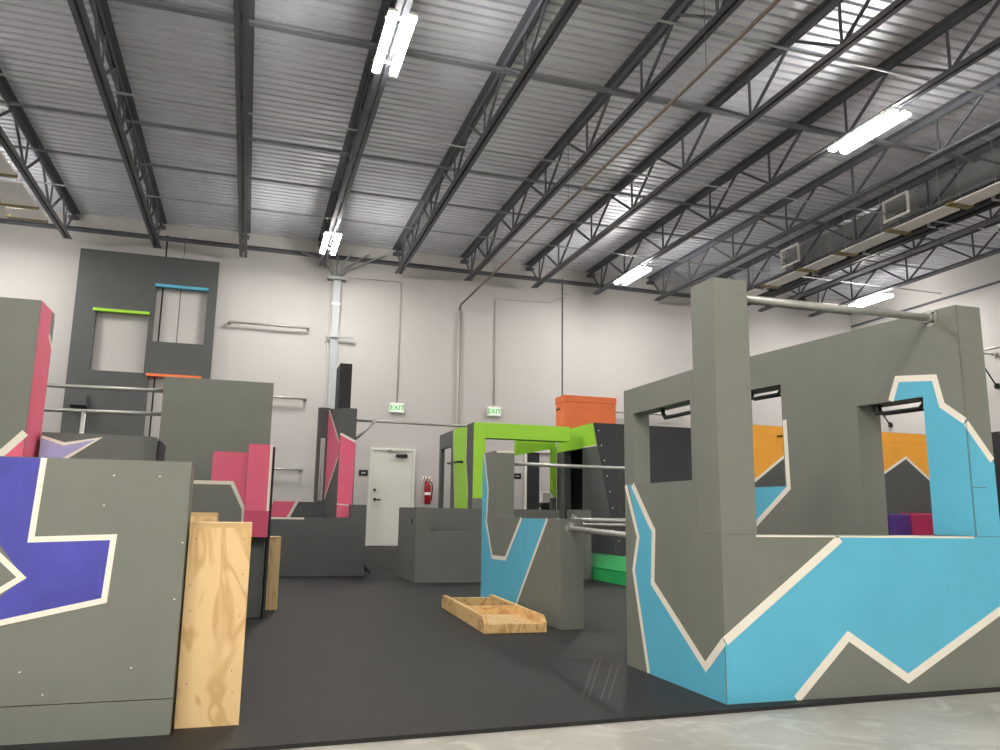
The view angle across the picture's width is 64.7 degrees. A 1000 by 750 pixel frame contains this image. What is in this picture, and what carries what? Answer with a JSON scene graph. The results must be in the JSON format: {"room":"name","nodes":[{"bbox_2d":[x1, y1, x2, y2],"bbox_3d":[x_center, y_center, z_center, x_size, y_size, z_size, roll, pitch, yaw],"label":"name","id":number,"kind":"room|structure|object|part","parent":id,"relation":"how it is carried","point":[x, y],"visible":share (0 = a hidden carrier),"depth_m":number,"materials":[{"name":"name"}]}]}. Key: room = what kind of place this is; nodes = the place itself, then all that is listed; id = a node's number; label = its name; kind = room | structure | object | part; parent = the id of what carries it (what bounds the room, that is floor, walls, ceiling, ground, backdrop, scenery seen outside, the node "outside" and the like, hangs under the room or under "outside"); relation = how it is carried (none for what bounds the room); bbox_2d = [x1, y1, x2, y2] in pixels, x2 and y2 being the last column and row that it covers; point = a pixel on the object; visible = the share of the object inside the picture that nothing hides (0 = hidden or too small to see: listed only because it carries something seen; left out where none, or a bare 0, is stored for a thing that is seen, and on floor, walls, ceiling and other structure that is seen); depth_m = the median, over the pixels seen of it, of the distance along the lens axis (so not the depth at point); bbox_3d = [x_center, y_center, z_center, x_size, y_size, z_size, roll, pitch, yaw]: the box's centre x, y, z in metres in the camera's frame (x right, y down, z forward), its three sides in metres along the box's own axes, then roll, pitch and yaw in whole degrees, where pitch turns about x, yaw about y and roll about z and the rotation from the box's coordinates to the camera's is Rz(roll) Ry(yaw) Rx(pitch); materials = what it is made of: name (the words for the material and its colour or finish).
{"room":"parkour gym","nodes":[
{"label":"parkour gym","id":0,"kind":"room"},
{"bbox_2d":[0,206,851,545],"bbox_3d":[-2.028,0.595,18.305,25.050,7.600,0.200,4,-11,-17],"label":"wall","id":1,"kind":"structure","parent":0,"point":[615,342],"depth_m":18.19,"materials":[{"name":"paint"}]},
{"bbox_2d":[227,320,309,331],"bbox_3d":[-5.083,-1.093,17.405,1.770,0.100,0.184,4,-11,-17],"label":"grab bar","id":2,"kind":"object","parent":1,"relation":"attached to","point":[229,322],"visible":1,"depth_m":17.32,"materials":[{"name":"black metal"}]},
{"bbox_2d":[274,468,302,471],"bbox_3d":[-5.066,2.002,16.875,1.700,0.100,0.184,4,-11,-17],"label":"grab bar","id":3,"kind":"object","parent":1,"relation":"attached to","point":[286,469],"visible":0.47,"depth_m":16.97,"materials":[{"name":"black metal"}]},
{"bbox_2d":[273,396,307,401],"bbox_3d":[-5.044,0.477,17.146,1.700,0.100,0.184,4,-11,-17],"label":"grab bar","id":4,"kind":"object","parent":1,"relation":"attached to","point":[304,399],"visible":0.47,"depth_m":17.21,"materials":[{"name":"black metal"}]},
{"bbox_2d":[302,252,385,500],"bbox_3d":[-3.628,0.511,17.589,1.914,6.868,0.198,4,-11,-17],"label":"column","id":5,"kind":"structure","parent":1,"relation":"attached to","point":[336,278],"depth_m":17.81,"materials":[{"name":"white metal"}]},
{"bbox_2d":[359,470,367,475],"bbox_3d":[-3.044,2.179,17.588,0.200,0.130,0.012,4,-11,-17],"label":"door sign","id":6,"kind":"object","parent":1,"relation":"attached to","point":[361,472],"visible":1,"depth_m":17.58,"materials":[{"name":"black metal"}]},
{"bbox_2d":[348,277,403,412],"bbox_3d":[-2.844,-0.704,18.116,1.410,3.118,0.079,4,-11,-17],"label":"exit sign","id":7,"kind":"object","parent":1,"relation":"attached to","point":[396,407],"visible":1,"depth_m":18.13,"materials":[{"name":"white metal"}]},
{"bbox_2d":[366,447,415,545],"bbox_3d":[-2.420,2.712,17.623,1.030,2.160,0.150,4,-11,-17],"label":"door","id":8,"kind":"structure","parent":1,"relation":"in","point":[391,484],"depth_m":17.66,"materials":[{"name":"paint"}]},
{"bbox_2d":[0,218,850,314],"bbox_3d":[-1.938,-2.582,18.730,25.050,0.085,0.090,4,-11,-17],"label":"trim","id":9,"kind":"structure","parent":1,"relation":"attached to","point":[2,220],"depth_m":18.06,"materials":[{"name":"metal"}]},
{"bbox_2d":[422,476,432,503],"bbox_3d":[-1.635,2.607,17.877,0.232,0.620,0.183,4,-11,-17],"label":"fire extinguisher","id":10,"kind":"object","parent":1,"relation":"attached to","point":[427,489],"visible":1,"depth_m":17.82,"materials":[{"name":"red metal"}]},
{"bbox_3d":[-1.664,2.374,18.001,0.220,0.120,0.010,4,-11,-17],"label":"striped plate","id":11,"kind":"part","parent":10,"relation":"part of","materials":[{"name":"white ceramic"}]},
{"bbox_2d":[149,235,752,436],"bbox_3d":[-0.300,0.844,18.711,14.648,6.900,0.004,4,-11,-17],"label":"trim","id":12,"kind":"structure","parent":1,"relation":"attached to","point":[167,235],"depth_m":16.93,"materials":[{"name":"metal"}]},
{"bbox_2d":[514,473,520,478],"bbox_3d":[0.406,2.390,18.665,0.200,0.130,0.012,4,-11,-17],"label":"door sign","id":13,"kind":"object","parent":1,"relation":"attached to","point":[516,475],"visible":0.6,"depth_m":18.66,"materials":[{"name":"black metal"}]},
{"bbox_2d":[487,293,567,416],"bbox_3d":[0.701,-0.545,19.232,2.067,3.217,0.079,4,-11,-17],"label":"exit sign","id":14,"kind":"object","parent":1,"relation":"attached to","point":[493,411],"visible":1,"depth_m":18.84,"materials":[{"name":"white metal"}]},
{"bbox_2d":[524,450,549,509],"bbox_3d":[1.119,2.929,18.782,1.160,2.260,0.048,4,-11,-17],"label":"door","id":15,"kind":"structure","parent":1,"relation":"in","point":[531,473],"depth_m":18.72,"materials":[{"name":"paint"}]},
{"bbox_2d":[538,492,552,509],"bbox_3d":[0.997,3.274,16.901,0.300,1.520,0.240,4,-11,-17],"label":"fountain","id":16,"kind":"object","parent":1,"relation":"attached to","point":[544,504],"visible":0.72,"depth_m":16.91,"materials":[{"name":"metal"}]},
{"bbox_2d":[616,411,678,417],"bbox_3d":[3.534,0.967,19.829,2.300,0.100,0.184,4,-11,-17],"label":"grab bar","id":17,"kind":"object","parent":1,"relation":"attached to","point":[616,411],"visible":0.15,"depth_m":19.85,"materials":[{"name":"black metal"}]},
{"bbox_3d":[3.535,0.966,19.825,2.256,0.053,0.176,4,-11,-17],"label":"rail","id":18,"kind":"part","parent":17,"relation":"part of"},
{"bbox_2d":[0,0,999,300],"bbox_3d":[2.111,-5.191,6.279,25.050,0.180,26.826,4,-11,-17],"label":"ceiling","id":19,"kind":"structure","parent":0,"point":[168,55],"depth_m":12.38,"materials":[{"name":"metal"}]},
{"bbox_2d":[0,150,17,177],"bbox_3d":[-7.939,-3.821,12.008,0.670,0.800,2.120,4,-11,-17],"label":"panel","id":20,"kind":"object","parent":19,"relation":"hanging from","point":[6,170],"visible":1,"depth_m":12.67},
{"bbox_2d":[0,160,38,209],"bbox_3d":[-8.511,-3.514,13.783,0.670,0.800,1.240,4,-11,-17],"label":"panel","id":21,"kind":"object","parent":19,"relation":"hanging from","point":[12,193],"visible":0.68,"depth_m":13.76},
{"bbox_2d":[5,173,47,222],"bbox_3d":[-8.813,-3.352,14.717,0.670,0.800,0.650,4,-11,-17],"label":"panel","id":22,"kind":"object","parent":19,"relation":"hanging from","point":[16,213],"visible":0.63,"depth_m":14.62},
{"bbox_2d":[0,69,80,238],"bbox_3d":[-4.923,-5.247,4.053,0.216,0.688,26.690,4,-11,-17],"label":"joist","id":23,"kind":"object","parent":19,"relation":"attached to","point":[21,121],"visible":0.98,"depth_m":13.45,"materials":[{"name":"metal"}]},
{"bbox_3d":[-8.944,-3.300,16.561,0.180,0.060,0.130,4,-11,-17],"label":"bearing seat","id":24,"kind":"part","parent":23,"relation":"part of","materials":[{"name":"metal"}]},
{"bbox_2d":[0,144,936,270],"bbox_3d":[-0.966,-3.377,15.693,24.900,0.038,0.040,4,-11,-17],"label":"bar","id":25,"kind":"object","parent":23,"relation":"attached to","point":[15,146],"visible":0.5,"depth_m":15.27,"materials":[{"name":"metal"}]},
{"bbox_2d":[0,177,940,293],"bbox_3d":[-1.007,-2.840,15.789,24.950,0.030,0.030,4,-11,-17],"label":"rod","id":26,"kind":"object","parent":23,"relation":"attached to","point":[0,177],"visible":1,"depth_m":15.54,"materials":[{"name":"metal"}]},
{"bbox_2d":[0,100,997,249],"bbox_3d":[-0.472,-3.642,14.163,24.900,0.038,0.040,4,-11,-17],"label":"bar","id":27,"kind":"object","parent":23,"relation":"attached to","point":[1,101],"visible":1,"depth_m":13.71,"materials":[{"name":"metal"}]},
{"bbox_2d":[0,73,999,231],"bbox_3d":[0.117,-3.443,12.306,24.950,0.030,0.030,4,-11,-17],"label":"rod","id":28,"kind":"object","parent":23,"relation":"attached to","point":[1,74],"visible":1,"depth_m":11.91,"materials":[{"name":"metal"}]},
{"bbox_2d":[113,0,978,162],"bbox_3d":[0.525,-4.177,11.073,24.900,0.038,0.100,4,-11,-17],"label":"bar","id":29,"kind":"object","parent":23,"relation":"attached to","point":[147,3],"visible":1,"depth_m":10.79,"materials":[{"name":"metal"}]},
{"bbox_2d":[562,0,999,97],"bbox_3d":[1.257,-4.054,8.775,24.950,0.030,0.030,4,-11,-17],"label":"rod","id":30,"kind":"object","parent":23,"relation":"attached to","point":[581,3],"visible":1,"depth_m":9.40,"materials":[{"name":"metal"}]},
{"bbox_2d":[67,0,166,248],"bbox_3d":[-3.303,-5.133,4.557,0.216,0.688,26.690,4,-11,-17],"label":"joist","id":31,"kind":"object","parent":19,"relation":"attached to","point":[104,26],"visible":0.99,"depth_m":11.36,"materials":[{"name":"metal"}]},
{"bbox_2d":[233,0,254,257],"bbox_3d":[-1.654,-5.018,5.069,0.216,0.688,26.690,4,-11,-17],"label":"joist","id":32,"kind":"object","parent":19,"relation":"attached to","point":[244,10],"visible":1,"depth_m":11.16,"materials":[{"name":"metal"}]},
{"bbox_2d":[318,0,412,265],"bbox_3d":[-0.044,-4.906,5.569,0.216,0.688,26.690,4,-11,-17],"label":"joist","id":33,"kind":"object","parent":19,"relation":"attached to","point":[361,113],"visible":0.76,"depth_m":11.75,"materials":[{"name":"metal"}]},
{"bbox_2d":[320,231,341,254],"bbox_3d":[-3.430,-2.696,15.973,0.340,0.138,1.240,4,-11,-17],"label":"strip light","id":34,"kind":"object","parent":33,"relation":"hanging from","point":[323,248],"visible":1,"depth_m":15.81,"materials":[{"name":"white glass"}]},
{"bbox_2d":[372,8,417,76],"bbox_3d":[-1.239,-3.871,9.184,0.340,0.138,1.240,4,-11,-17],"label":"strip light","id":35,"kind":"object","parent":33,"relation":"hanging from","point":[391,17],"visible":1,"depth_m":9.05,"materials":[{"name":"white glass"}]},
{"bbox_2d":[392,0,581,273],"bbox_3d":[1.595,-4.792,6.078,0.216,0.688,26.690,4,-11,-17],"label":"joist","id":36,"kind":"object","parent":19,"relation":"attached to","point":[535,12],"visible":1,"depth_m":11.54,"materials":[{"name":"metal"}]},
{"bbox_2d":[460,0,744,280],"bbox_3d":[3.167,-4.682,6.566,0.216,0.688,26.690,4,-11,-17],"label":"joist","id":37,"kind":"object","parent":19,"relation":"attached to","point":[678,8],"visible":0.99,"depth_m":11.57,"materials":[{"name":"metal"}]},
{"bbox_2d":[456,0,780,428],"bbox_3d":[2.927,-1.577,6.429,0.102,6.860,25.788,4,-11,-17],"label":"pipe","id":38,"kind":"object","parent":19,"relation":"hanging from","point":[772,5],"visible":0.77,"depth_m":11.07,"materials":[{"name":"metal"}]},
{"bbox_2d":[525,0,912,287],"bbox_3d":[4.768,-4.570,7.063,0.216,0.688,26.690,4,-11,-17],"label":"joist","id":39,"kind":"object","parent":19,"relation":"attached to","point":[820,12],"visible":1,"depth_m":11.51,"materials":[{"name":"metal"}]},
{"bbox_2d":[732,265,767,295],"bbox_3d":[6.065,-2.307,19.374,0.480,0.800,1.160,4,-11,-17],"label":"panel","id":40,"kind":"object","parent":19,"relation":"hanging from","point":[755,292],"visible":0.4,"depth_m":18.89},
{"bbox_2d":[760,239,808,288],"bbox_3d":[6.497,-2.539,18.036,0.480,0.800,1.210,4,-11,-17],"label":"panel","id":41,"kind":"object","parent":19,"relation":"hanging from","point":[778,282],"visible":0.94,"depth_m":17.94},
{"bbox_2d":[586,0,999,294],"bbox_3d":[6.321,-4.462,7.546,0.216,0.688,26.690,4,-11,-17],"label":"joist","id":42,"kind":"object","parent":19,"relation":"attached to","point":[970,7],"visible":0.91,"depth_m":11.98,"materials":[{"name":"metal"}]},
{"bbox_2d":[614,265,651,284],"bbox_3d":[2.981,-2.276,17.809,0.340,0.138,1.240,4,-11,-17],"label":"strip light","id":43,"kind":"object","parent":42,"relation":"hanging from","point":[624,277],"visible":1,"depth_m":17.73,"materials":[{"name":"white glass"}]},
{"bbox_2d":[827,107,911,153],"bbox_3d":[5.154,-3.442,11.076,0.340,0.138,1.240,4,-11,-17],"label":"strip light","id":44,"kind":"object","parent":42,"relation":"hanging from","point":[892,111],"visible":1,"depth_m":10.99,"materials":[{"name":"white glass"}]},
{"bbox_2d":[797,221,846,272],"bbox_3d":[6.874,-2.741,16.867,0.480,0.800,1.060,4,-11,-17],"label":"panel","id":45,"kind":"object","parent":19,"relation":"hanging from","point":[815,267],"visible":1,"depth_m":16.75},
{"bbox_2d":[646,72,999,300],"bbox_3d":[7.941,-4.349,8.049,0.216,0.688,26.690,4,-11,-17],"label":"joist","id":46,"kind":"object","parent":19,"relation":"attached to","point":[988,84],"visible":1,"depth_m":13.75,"materials":[{"name":"metal"}]},
{"bbox_2d":[717,136,999,291],"bbox_3d":[9.504,-4.240,8.534,0.216,0.688,26.690,4,-11,-17],"label":"joist","id":47,"kind":"object","parent":19,"relation":"attached to","point":[985,147],"visible":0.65,"depth_m":15.33,"materials":[{"name":"metal"}]},
{"bbox_2d":[834,199,899,256],"bbox_3d":[7.265,-2.951,15.656,0.480,0.800,1.320,4,-11,-17],"label":"panel","id":48,"kind":"object","parent":19,"relation":"hanging from","point":[852,251],"visible":1,"depth_m":15.55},
{"bbox_2d":[757,208,999,311],"bbox_3d":[10.886,-4.143,8.963,0.216,0.688,26.690,4,-11,-17],"label":"joist","id":49,"kind":"object","parent":19,"relation":"attached to","point":[995,217],"visible":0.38,"depth_m":16.58,"materials":[{"name":"metal"}]},
{"bbox_2d":[747,193,999,305],"bbox_3d":[8.055,-2.706,16.539,0.420,0.190,9.500,4,-11,-17],"label":"tube","id":50,"kind":"object","parent":49,"relation":"hanging from","point":[992,202],"visible":0.8,"depth_m":16.27,"materials":[{"name":"black paint"}]},
{"bbox_2d":[780,151,999,271],"bbox_3d":[7.751,-3.141,14.546,0.965,0.560,7.600,4,-11,-17],"label":"air duct","id":51,"kind":"object","parent":19,"relation":"hanging from","point":[906,203],"visible":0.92,"depth_m":14.53,"materials":[{"name":"metal"}]},
{"bbox_3d":[6.365,-2.616,17.331,0.040,0.420,0.600,4,-11,-17],"label":"grille frame","id":52,"kind":"part","parent":51,"relation":"part of","materials":[{"name":"metal"}]},
{"bbox_3d":[7.273,-3.084,14.510,0.040,0.420,0.600,4,-11,-17],"label":"grille frame","id":53,"kind":"part","parent":51,"relation":"part of","materials":[{"name":"metal"}]},
{"bbox_2d":[798,220,999,316],"bbox_3d":[12.410,-4.037,9.437,0.216,0.688,26.690,4,-11,-17],"label":"joist","id":54,"kind":"object","parent":19,"relation":"attached to","point":[978,256],"visible":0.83,"depth_m":18.25,"materials":[{"name":"metal"}]},
{"bbox_2d":[847,292,893,306],"bbox_3d":[9.163,-1.872,19.574,0.340,0.138,1.240,4,-11,-17],"label":"strip light","id":55,"kind":"object","parent":54,"relation":"hanging from","point":[882,296],"visible":0.86,"depth_m":19.41,"materials":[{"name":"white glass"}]},
{"bbox_2d":[885,166,959,234],"bbox_3d":[7.674,-3.171,14.388,0.480,0.800,1.300,4,-11,-17],"label":"panel","id":56,"kind":"object","parent":19,"relation":"hanging from","point":[905,228],"visible":0.91,"depth_m":14.26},
{"bbox_3d":[7.669,-3.287,13.821,0.012,0.770,0.010,4,-11,-17],"label":"hanger rod","id":57,"kind":"part","parent":56,"relation":"part of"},
{"bbox_2d":[945,139,999,208],"bbox_3d":[8.045,-3.370,13.238,0.480,0.800,1.030,4,-11,-17],"label":"panel","id":58,"kind":"object","parent":19,"relation":"hanging from","point":[966,202],"visible":0.89,"depth_m":13.22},
{"bbox_3d":[7.797,-3.355,13.427,0.012,0.770,0.010,4,-11,-17],"label":"hanger rod","id":59,"kind":"part","parent":58,"relation":"part of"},
{"bbox_3d":[8.000,-3.464,12.797,0.012,0.770,0.010,4,-11,-17],"label":"hanger rod","id":60,"kind":"part","parent":58,"relation":"part of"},
{"bbox_2d":[0,570,999,749],"bbox_3d":[2.010,2.042,4.981,25.050,0.201,26.800,4,-11,-17],"label":"floor","id":61,"kind":"structure","parent":0,"point":[370,657],"depth_m":4.46,"materials":[{"name":"rubber"}]},
{"bbox_2d":[0,297,54,456],"bbox_3d":[-3.971,0.674,5.315,1.467,2.440,0.513,4,-11,-17],"label":"block","id":62,"kind":"object","parent":61,"relation":"on","point":[26,325],"visible":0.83,"depth_m":5.42,"materials":[{"name":"grey paint"}]},
{"bbox_3d":[-4.043,0.126,5.606,1.430,1.220,0.100,4,-11,-17],"label":"panel","id":63,"kind":"part","parent":62,"relation":"part of","materials":[{"name":"pink paint"}]},
{"bbox_2d":[0,456,194,744],"bbox_3d":[-2.248,1.005,3.614,1.488,1.243,0.243,4,-11,-17],"label":"block","id":64,"kind":"object","parent":61,"relation":"on","point":[94,552],"visible":0.99,"depth_m":3.60,"materials":[{"name":"grey paint"}]},
{"bbox_3d":[-2.257,1.540,3.521,1.488,0.155,0.240,4,-11,-17],"label":"board","id":65,"kind":"part","parent":64,"relation":"part of","materials":[{"name":"grey paint"}]},
{"bbox_2d":[39,432,165,460],"bbox_3d":[-3.007,1.243,5.895,0.773,1.550,0.603,4,-11,-17],"label":"rounded block","id":66,"kind":"object","parent":61,"relation":"on","point":[53,444],"visible":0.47,"depth_m":5.74,"materials":[{"name":"grey paint"}]},
{"bbox_2d":[44,383,162,433],"bbox_3d":[-4.802,1.148,8.049,2.365,2.440,0.300,4,-11,-17],"label":"bars","id":67,"kind":"object","parent":61,"relation":"on","point":[83,412],"visible":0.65,"depth_m":8.36,"materials":[{"name":"grey paint"}]},
{"bbox_3d":[-4.696,0.360,8.220,2.165,0.059,0.044,4,-11,-17],"label":"rail","id":68,"kind":"part","parent":67,"relation":"part of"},
{"bbox_3d":[-4.692,0.109,8.265,2.165,0.059,0.044,4,-11,-17],"label":"rail","id":69,"kind":"part","parent":67,"relation":"part of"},
{"bbox_2d":[60,248,219,435],"bbox_3d":[-7.460,0.569,16.237,2.730,6.370,0.360,4,-11,-17],"label":"wall panel","id":70,"kind":"object","parent":61,"relation":"on","point":[107,281],"visible":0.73,"depth_m":16.49,"materials":[{"name":"grey paint"}]},
{"bbox_2d":[178,512,218,670],"bbox_3d":[-2.060,1.420,5.239,0.284,1.000,0.352,4,-11,-17],"label":"box","id":71,"kind":"object","parent":61,"relation":"on","point":[195,516],"visible":0.17,"depth_m":5.17,"materials":[{"name":"wood"}]},
{"bbox_3d":[-2.053,0.940,5.325,0.284,0.025,0.350,4,-11,-17],"label":"lid","id":72,"kind":"part","parent":71,"relation":"part of","materials":[{"name":"brown wood"}]},
{"bbox_2d":[174,521,251,728],"bbox_3d":[-1.449,1.236,4.025,0.290,0.955,0.402,4,-11,-17],"label":"box","id":73,"kind":"object","parent":61,"relation":"on","point":[217,575],"visible":1,"depth_m":3.83,"materials":[{"name":"wood"}]},
{"bbox_3d":[-1.442,0.778,4.107,0.290,0.025,0.400,4,-11,-17],"label":"lid","id":74,"kind":"part","parent":73,"relation":"part of","materials":[{"name":"brown wood"}]},
{"bbox_2d":[159,376,273,480],"bbox_3d":[-3.136,1.270,8.598,1.142,2.440,0.220,4,-11,-17],"label":"panel","id":75,"kind":"object","parent":61,"relation":"on","point":[200,417],"visible":0.44,"depth_m":8.61,"materials":[{"name":"grey paint"}]},
{"bbox_2d":[191,444,275,618],"bbox_3d":[-2.883,1.519,7.751,1.196,1.660,0.703,4,-11,-17],"label":"parkour obstacle","id":76,"kind":"object","parent":61,"relation":"on","point":[240,487],"visible":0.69,"depth_m":7.65,"materials":[{"name":"grey paint"}]},
{"bbox_3d":[-2.471,2.010,7.933,0.154,0.770,0.450,4,-11,-17],"label":"support leg","id":77,"kind":"part","parent":76,"relation":"part of","materials":[{"name":"grey paint"}]},
{"bbox_2d":[265,536,280,609],"bbox_3d":[-2.450,2.122,8.505,0.123,0.750,0.352,4,-11,-17],"label":"box","id":78,"kind":"object","parent":61,"relation":"on","point":[275,541],"visible":0.81,"depth_m":8.34,"materials":[{"name":"wood"}]},
{"bbox_3d":[-2.445,1.765,8.570,0.123,0.025,0.350,4,-11,-17],"label":"lid","id":79,"kind":"part","parent":78,"relation":"part of","materials":[{"name":"brown wood"}]},
{"bbox_2d":[263,363,366,576],"bbox_3d":[-3.308,1.568,13.888,1.725,3.700,1.803,4,-11,-17],"label":"parkour obstacle","id":80,"kind":"object","parent":61,"relation":"on","point":[326,537],"visible":0.98,"depth_m":13.16,"materials":[{"name":"grey paint"}]},
{"bbox_2d":[356,419,466,439],"bbox_3d":[-1.594,1.037,14.056,2.051,0.426,0.080,4,-11,-17],"label":"bar","id":81,"kind":"object","parent":80,"relation":"attached to","point":[374,421],"visible":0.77,"depth_m":14.00,"materials":[{"name":"metal"}]},
{"bbox_2d":[364,546,397,572],"bbox_3d":[-2.039,3.615,15.585,1.580,0.300,3.880,4,-11,-17],"label":"box","id":82,"kind":"object","parent":61,"relation":"on","point":[377,559],"visible":0.29,"depth_m":14.86,"materials":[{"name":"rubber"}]},
{"bbox_2d":[397,507,558,582],"bbox_3d":[-0.147,2.760,12.965,2.838,1.120,1.435,4,-11,-17],"label":"box","id":83,"kind":"object","parent":61,"relation":"on","point":[436,545],"visible":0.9,"depth_m":12.09,"materials":[{"name":"grey paint"}]},
{"bbox_2d":[442,595,546,633],"bbox_3d":[-0.115,2.349,7.851,0.572,0.140,1.980,3,-10,-14],"label":"wooden tray","id":84,"kind":"object","parent":61,"relation":"on","point":[493,614],"visible":1,"depth_m":7.48,"materials":[{"name":"brown wood"}]},
{"bbox_2d":[438,422,569,509],"bbox_3d":[0.045,2.402,15.247,2.139,2.630,2.612,4,-11,-17],"label":"frame","id":85,"kind":"object","parent":61,"relation":"on","point":[467,444],"visible":0.69,"depth_m":14.38,"materials":[{"name":"green paint"}]},
{"bbox_3d":[-0.376,2.134,13.773,0.220,2.630,0.012,4,-11,-17],"label":"post","id":86,"kind":"part","parent":85,"relation":"part of","materials":[{"name":"green paint"}]},
{"bbox_3d":[1.038,2.589,15.445,0.105,2.360,0.100,4,-11,-17],"label":"post","id":87,"kind":"part","parent":85,"relation":"part of","materials":[{"name":"paint"}]},
{"bbox_2d":[480,450,624,629],"bbox_3d":[1.098,1.707,8.786,1.956,1.784,2.590,4,-11,-17],"label":"barrier","id":88,"kind":"object","parent":61,"relation":"on","point":[534,564],"visible":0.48,"depth_m":8.17,"materials":[{"name":"grey paint"}]},
{"bbox_3d":[0.915,1.916,9.655,1.694,1.654,0.048,4,-11,-17],"label":"rail","id":89,"kind":"part","parent":88,"relation":"part of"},
{"bbox_2d":[557,518,624,527],"bbox_3d":[1.335,1.450,7.586,1.693,0.126,0.116,-4,-11,27],"label":"steel rail","id":90,"kind":"object","parent":88,"relation":"attached to","point":[584,524],"visible":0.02,"depth_m":7.73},
{"bbox_2d":[565,522,625,537],"bbox_3d":[0.822,1.292,6.498,0.116,0.141,1.683,3,-10,-11],"label":"steel rail","id":91,"kind":"object","parent":88,"relation":"attached to","point":[571,528],"visible":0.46,"depth_m":6.64,"materials":[{"name":"metal"}]},
{"bbox_2d":[567,510,591,579],"bbox_3d":[1.311,2.804,13.090,0.310,1.120,0.300,4,-11,-17],"label":"pillar","id":92,"kind":"structure","parent":61,"relation":"on","point":[587,563],"depth_m":12.97,"materials":[{"name":"paint"}]},
{"bbox_2d":[591,553,625,585],"bbox_3d":[2.772,3.084,12.492,2.114,0.400,3.017,4,-11,-17],"label":"box","id":93,"kind":"object","parent":61,"relation":"on","point":[605,567],"visible":0.22,"depth_m":12.49,"materials":[{"name":"green plastic"}]},
{"bbox_2d":[557,423,691,555],"bbox_3d":[2.755,2.309,14.573,2.617,2.655,2.950,4,-11,-17],"label":"parkour obstacle","id":94,"kind":"structure","parent":61,"relation":"on","point":[602,492],"depth_m":14.03,"materials":[{"name":"black paint"}]},
{"bbox_2d":[555,395,616,428],"bbox_3d":[1.697,0.787,15.613,1.124,0.674,0.474,4,-11,-17],"label":"box","id":95,"kind":"object","parent":94,"relation":"on","point":[572,411],"visible":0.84,"depth_m":15.40,"materials":[{"name":"paint"}]},
{"bbox_3d":[1.701,0.519,15.661,1.124,0.130,0.474,4,-11,-17],"label":"lid","id":96,"kind":"part","parent":95,"relation":"part of","materials":[{"name":"orange paint"}]},
{"bbox_2d":[624,277,999,704],"bbox_3d":[1.888,0.882,6.032,2.114,2.477,2.499,4,-11,-17],"label":"parkour structure","id":97,"kind":"object","parent":61,"relation":"on","point":[738,591],"visible":0.99,"depth_m":4.93,"materials":[{"name":"grey paint"}]},
{"bbox_2d":[571,514,624,523],"bbox_3d":[1.447,1.354,7.298,1.607,0.116,0.116,-3,-11,22],"label":"steel rail","id":98,"kind":"object","parent":97,"relation":"attached to","point":[585,520],"visible":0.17,"depth_m":7.47,"materials":[{"name":"metal"}]},
{"bbox_3d":[1.175,0.234,5.168,0.040,0.077,0.470,4,-11,-17],"label":"grab handle","id":99,"kind":"part","parent":97,"relation":"part of","materials":[{"name":"black metal"}]},
{"bbox_3d":[1.351,0.187,4.798,0.240,1.530,0.256,4,-11,-17],"label":"corner post","id":100,"kind":"part","parent":97,"relation":"part of","materials":[{"name":"grey paint"}]},
{"bbox_3d":[2.394,0.168,7.024,0.044,0.083,0.464,5,-11,-24],"label":"grab handle","id":101,"kind":"part","parent":97,"relation":"part of","materials":[{"name":"black metal"}]},
{"bbox_3d":[2.337,0.164,7.007,0.044,0.083,0.464,5,-11,-24],"label":"grab handle","id":102,"kind":"part","parent":97,"relation":"part of","materials":[{"name":"black metal"}]},
{"bbox_3d":[2.887,0.234,5.733,0.087,0.083,0.457,4,-11,-17],"label":"grab handle","id":103,"kind":"part","parent":97,"relation":"part of","materials":[{"name":"black metal"}]},
{"bbox_3d":[2.944,0.238,5.751,0.044,0.083,0.464,5,-11,-24],"label":"grab handle","id":104,"kind":"part","parent":97,"relation":"part of","materials":[{"name":"black metal"}]},
{"bbox_2d":[752,425,931,513],"bbox_3d":[6.968,2.448,15.279,5.755,2.750,0.333,4,-11,-17],"label":"wall","id":105,"kind":"structure","parent":61,"relation":"on","point":[905,457],"depth_m":15.59,"materials":[{"name":"grey paint"}]},
{"bbox_2d":[887,513,910,534],"bbox_3d":[7.463,3.209,14.951,0.500,1.150,0.400,4,-11,-17],"label":"pad","id":106,"kind":"object","parent":61,"relation":"on","point":[898,524],"visible":0.32,"depth_m":14.82,"materials":[{"name":"plastic"}]},
{"bbox_2d":[898,513,933,534],"bbox_3d":[8.432,3.272,15.280,1.450,1.170,0.350,4,-11,-17],"label":"pad","id":107,"kind":"object","parent":61,"relation":"on","point":[921,523],"visible":0.16,"depth_m":15.04,"materials":[{"name":"plastic"}]},
{"bbox_2d":[851,253,999,433],"bbox_3d":[14.093,-0.760,9.365,0.200,7.600,26.800,4,-11,-17],"label":"wall","id":108,"kind":"structure","parent":0,"point":[984,271],"depth_m":19.01,"materials":[{"name":"paint"}]},
{"bbox_2d":[883,416,892,427],"bbox_3d":[10.140,0.843,20.218,0.655,0.870,2.700,4,-11,-17],"label":"bracket","id":109,"kind":"object","parent":108,"relation":"attached to","point":[890,424],"visible":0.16,"depth_m":20.74,"materials":[{"name":"black metal"}]},
{"bbox_2d":[851,280,999,327],"bbox_3d":[14.014,-3.540,9.821,0.050,0.050,26.800,4,-11,-17],"label":"trim","id":110,"kind":"structure","parent":108,"relation":"attached to","point":[995,282],"depth_m":19.59,"materials":[{"name":"metal"}]},
{"bbox_2d":[983,345,999,388],"bbox_3d":[11.118,-0.219,17.310,0.655,0.870,2.700,4,-11,-17],"label":"bracket","id":111,"kind":"object","parent":108,"relation":"attached to","point":[993,354],"visible":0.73,"depth_m":17.83,"materials":[{"name":"black metal"}]},
{"bbox_2d":[991,431,999,517],"bbox_3d":[11.677,2.490,15.903,0.098,3.020,5.600,4,-11,-17],"label":"pad","id":112,"kind":"object","parent":108,"relation":"attached to","point":[995,435],"visible":0.02,"depth_m":17.65,"materials":[{"name":"black paint"}]}
]}

